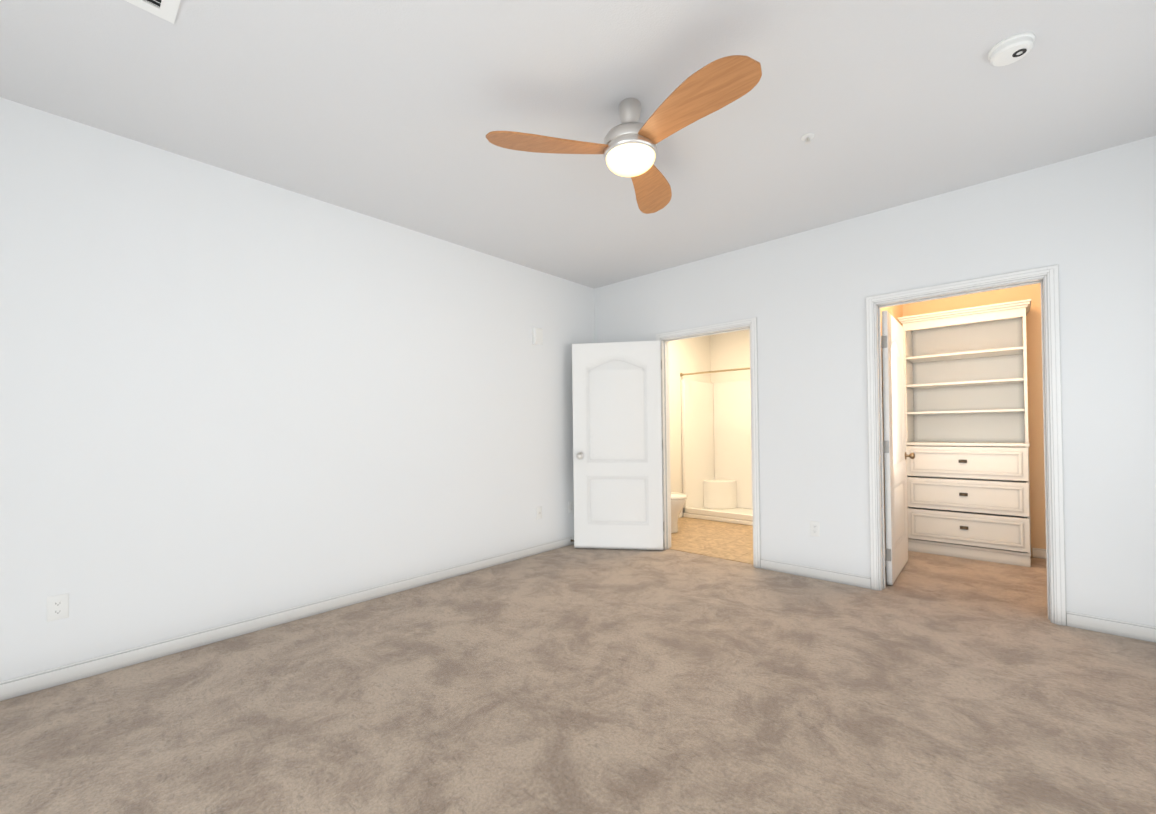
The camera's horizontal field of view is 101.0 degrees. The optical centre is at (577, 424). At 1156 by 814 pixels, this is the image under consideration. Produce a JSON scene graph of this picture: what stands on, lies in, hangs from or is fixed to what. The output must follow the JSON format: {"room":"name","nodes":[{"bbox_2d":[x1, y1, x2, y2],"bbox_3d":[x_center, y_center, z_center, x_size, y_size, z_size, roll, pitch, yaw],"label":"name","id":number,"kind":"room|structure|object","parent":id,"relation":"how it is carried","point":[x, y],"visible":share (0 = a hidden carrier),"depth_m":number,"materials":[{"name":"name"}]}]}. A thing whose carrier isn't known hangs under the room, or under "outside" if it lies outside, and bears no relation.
{"room":"empty bedroom","nodes":[
{"label":"empty bedroom","id":0,"kind":"room"},
{"bbox_2d":[0,97,594,681],"bbox_3d":[-0.832,-0.128,4.213,0.120,2.740,8.120,-1,-1,42],"label":"wall","id":1,"kind":"structure","parent":0,"point":[226,397],"depth_m":2.81,"materials":[{"name":"white paint"}]},
{"bbox_2d":[47,593,68,621],"bbox_3d":[-2.488,0.875,2.280,0.009,0.117,0.072,-1,-1,42],"label":"electrical outlet","id":2,"kind":"object","parent":1,"relation":"attached to","point":[57,607],"visible":1,"depth_m":2.28,"materials":[{"name":"white plastic"}]},
{"bbox_2d":[0,536,573,700],"bbox_3d":[-1.601,1.200,3.239,0.015,0.085,5.400,-1,-1,42],"label":"baseboard","id":3,"kind":"structure","parent":1,"relation":"attached to","point":[34,682],"depth_m":2.78,"materials":[{"name":"paint"}]},
{"bbox_2d":[532,327,542,344],"bbox_3d":[-0.388,-0.852,4.593,0.046,0.160,0.110,-1,-1,42],"label":"sensor","id":4,"kind":"object","parent":1,"relation":"attached to","point":[537,336],"visible":1,"depth_m":4.56,"materials":[{"name":"white plastic"}]},
{"bbox_2d":[536,506,541,519],"bbox_3d":[-0.371,0.852,4.594,0.016,0.117,0.072,-1,-1,42],"label":"outlet","id":5,"kind":"object","parent":1,"relation":"attached to","point":[538,512],"visible":1,"depth_m":4.59,"materials":[{"name":"white plastic"}]},
{"bbox_2d":[568,501,573,512],"bbox_3d":[-0.070,0.851,4.928,0.009,0.117,0.072,-1,-1,42],"label":"electrical outlet","id":6,"kind":"object","parent":1,"relation":"attached to","point":[570,505],"visible":1,"depth_m":4.92,"materials":[{"name":"white plastic"}]},
{"bbox_2d":[0,544,1155,813],"bbox_3d":[0.618,1.232,2.492,4.340,0.051,7.330,-1,-1,42],"label":"floor carpet","id":7,"kind":"object","parent":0,"point":[578,680],"visible":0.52,"depth_m":2.05,"materials":[{"name":"beige carpet"}]},
{"bbox_2d":[898,299,1030,566],"bbox_3d":[3.553,0.082,4.386,0.923,2.215,0.468,-1,-1,42],"label":"shelving unit","id":8,"kind":"object","parent":7,"relation":"on","point":[967,437],"visible":0.92,"depth_m":4.35,"materials":[{"name":"paint"}]},
{"bbox_2d":[0,0,1155,288],"bbox_3d":[0.810,-1.573,2.766,4.340,0.080,8.000,-1,-1,42],"label":"ceiling","id":9,"kind":"structure","parent":0,"point":[392,110],"depth_m":2.24,"materials":[{"name":"white paint"}]},
{"bbox_2d":[125,0,180,23],"bbox_3d":[-1.495,-1.510,1.553,0.360,0.011,0.320,-1,-1,42],"label":"ceiling vent","id":10,"kind":"object","parent":9,"relation":"in","point":[167,10],"visible":1,"depth_m":1.72,"materials":[{"name":"white plastic"}]},
{"bbox_2d":[486,55,761,213],"bbox_3d":[0.357,-1.371,2.233,1.117,0.322,1.188,-1,-1,42],"label":"ceiling fan","id":11,"kind":"object","parent":9,"relation":"attached to","point":[628,147],"visible":1,"depth_m":2.16,"materials":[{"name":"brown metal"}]},
{"bbox_2d":[801,133,813,143],"bbox_3d":[1.229,-1.523,2.550,0.064,0.033,0.064,-1,-1,42],"label":"sprinkler head","id":12,"kind":"object","parent":9,"relation":"attached to","point":[807,137],"visible":1,"depth_m":2.54},
{"bbox_2d":[988,32,1034,65],"bbox_3d":[1.778,-1.531,1.957,0.144,0.042,0.144,-1,-1,42],"label":"smoke detector","id":13,"kind":"object","parent":9,"relation":"attached to","point":[1012,49],"visible":1,"depth_m":1.93,"materials":[{"name":"white plastic"}]},
{"bbox_2d":[669,335,712,511],"bbox_3d":[1.112,-0.134,6.162,0.121,2.740,2.340,-1,-1,42],"label":"wall","id":14,"kind":"structure","parent":0,"point":[691,355],"depth_m":6.34,"materials":[{"name":"white paint"}]},
{"bbox_2d":[680,367,749,376],"bbox_3d":[1.951,-0.677,5.856,1.550,0.056,0.056,-1,-1,42],"label":"shower curtain rod","id":15,"kind":"object","parent":14,"relation":"attached to","point":[682,374],"visible":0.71,"depth_m":6.04,"materials":[{"name":"beige metal"}]},
{"bbox_2d":[669,517,752,563],"bbox_3d":[2.037,1.240,5.327,2.430,0.054,2.470,-1,-1,42],"label":"floor","id":16,"kind":"structure","parent":0,"point":[725,540],"depth_m":5.05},
{"bbox_2d":[671,492,686,532],"bbox_3d":[0.999,0.842,5.510,0.548,0.771,0.440,-1,-1,42],"label":"toilet","id":17,"kind":"object","parent":16,"relation":"on","point":[678,501],"visible":0.29,"depth_m":5.35,"materials":[{"name":"white ceramic"}]},
{"bbox_2d":[681,379,752,525],"bbox_3d":[2.241,0.300,6.152,1.542,1.836,0.866,-1,-1,42],"label":"shower stall","id":18,"kind":"object","parent":16,"relation":"on","point":[716,455],"visible":0.52,"depth_m":6.63,"materials":[{"name":"white plastic"}]},
{"bbox_2d":[709,329,749,382],"bbox_3d":[2.852,-0.154,6.267,2.550,2.740,0.120,-1,-1,42],"label":"wall","id":19,"kind":"structure","parent":0,"point":[725,351],"depth_m":6.79,"materials":[{"name":"white paint"}]},
{"bbox_2d":[594,136,1155,626],"bbox_3d":[1.825,-0.165,3.845,4.300,2.740,0.120,-1,-1,42],"label":"wall","id":20,"kind":"structure","parent":0,"point":[1086,222],"depth_m":3.17,"materials":[{"name":"white paint"}]},
{"bbox_2d":[572,340,663,549],"bbox_3d":[0.390,0.204,4.700,0.881,2.030,0.175,-1,-1,9],"label":"bathroom door","id":21,"kind":"structure","parent":20,"relation":"in","point":[617,451],"depth_m":4.68,"materials":[{"name":"paint"}]},
{"bbox_2d":[656,317,760,567],"bbox_3d":[1.201,0.158,4.416,1.010,2.122,0.158,-1,-1,42],"label":"door frame","id":22,"kind":"structure","parent":20,"relation":"attached to","point":[665,338],"depth_m":4.28,"materials":[{"name":"paint"}]},
{"bbox_2d":[810,521,819,536],"bbox_3d":[1.855,0.816,3.733,0.072,0.117,0.009,-1,-1,42],"label":"electrical outlet","id":23,"kind":"object","parent":20,"relation":"attached to","point":[814,528],"visible":1,"depth_m":3.73,"materials":[{"name":"white plastic"}]},
{"bbox_2d":[760,558,870,588],"bbox_3d":[1.838,1.162,3.746,0.806,0.085,0.013,-1,-1,42],"label":"baseboard","id":24,"kind":"structure","parent":20,"relation":"attached to","point":[790,568],"depth_m":3.71,"materials":[{"name":"paint"}]},
{"bbox_2d":[881,311,914,584],"bbox_3d":[2.571,0.169,3.855,0.175,2.030,0.870,-1,-1,41],"label":"closet door","id":25,"kind":"structure","parent":20,"relation":"in","point":[896,455],"depth_m":3.71,"materials":[{"name":"paint"}]},
{"bbox_2d":[866,264,1066,625],"bbox_3d":[2.536,0.125,3.197,0.999,2.132,0.158,-1,-1,42],"label":"door frame","id":26,"kind":"structure","parent":20,"relation":"attached to","point":[1047,278],"depth_m":2.91,"materials":[{"name":"paint"}]},
{"bbox_2d":[1066,611,1155,642],"bbox_3d":[3.113,1.135,2.582,0.654,0.085,0.013,-1,-1,42],"label":"baseboard","id":27,"kind":"structure","parent":20,"relation":"attached to","point":[1077,620],"depth_m":2.68,"materials":[{"name":"paint"}]},
{"bbox_2d":[881,304,904,547],"bbox_3d":[2.789,-0.172,4.293,0.020,2.740,1.840,-1,-1,42],"label":"wall","id":28,"kind":"structure","parent":0,"point":[896,311],"depth_m":4.11,"materials":[{"name":"beige paint"}]},
{"bbox_2d":[905,283,1045,556],"bbox_3d":[4.021,-0.187,4.345,1.710,2.740,0.100,-1,-1,42],"label":"wall","id":29,"kind":"structure","parent":0,"point":[1032,292],"depth_m":4.25,"materials":[{"name":"beige paint"}]},
{"bbox_2d":[1032,548,1045,558],"bbox_3d":[4.343,1.133,3.977,0.800,0.085,0.013,-1,-1,42],"label":"baseboard","id":30,"kind":"structure","parent":29,"relation":"attached to","point":[1036,552],"depth_m":4.22,"materials":[{"name":"paint"}]}
]}

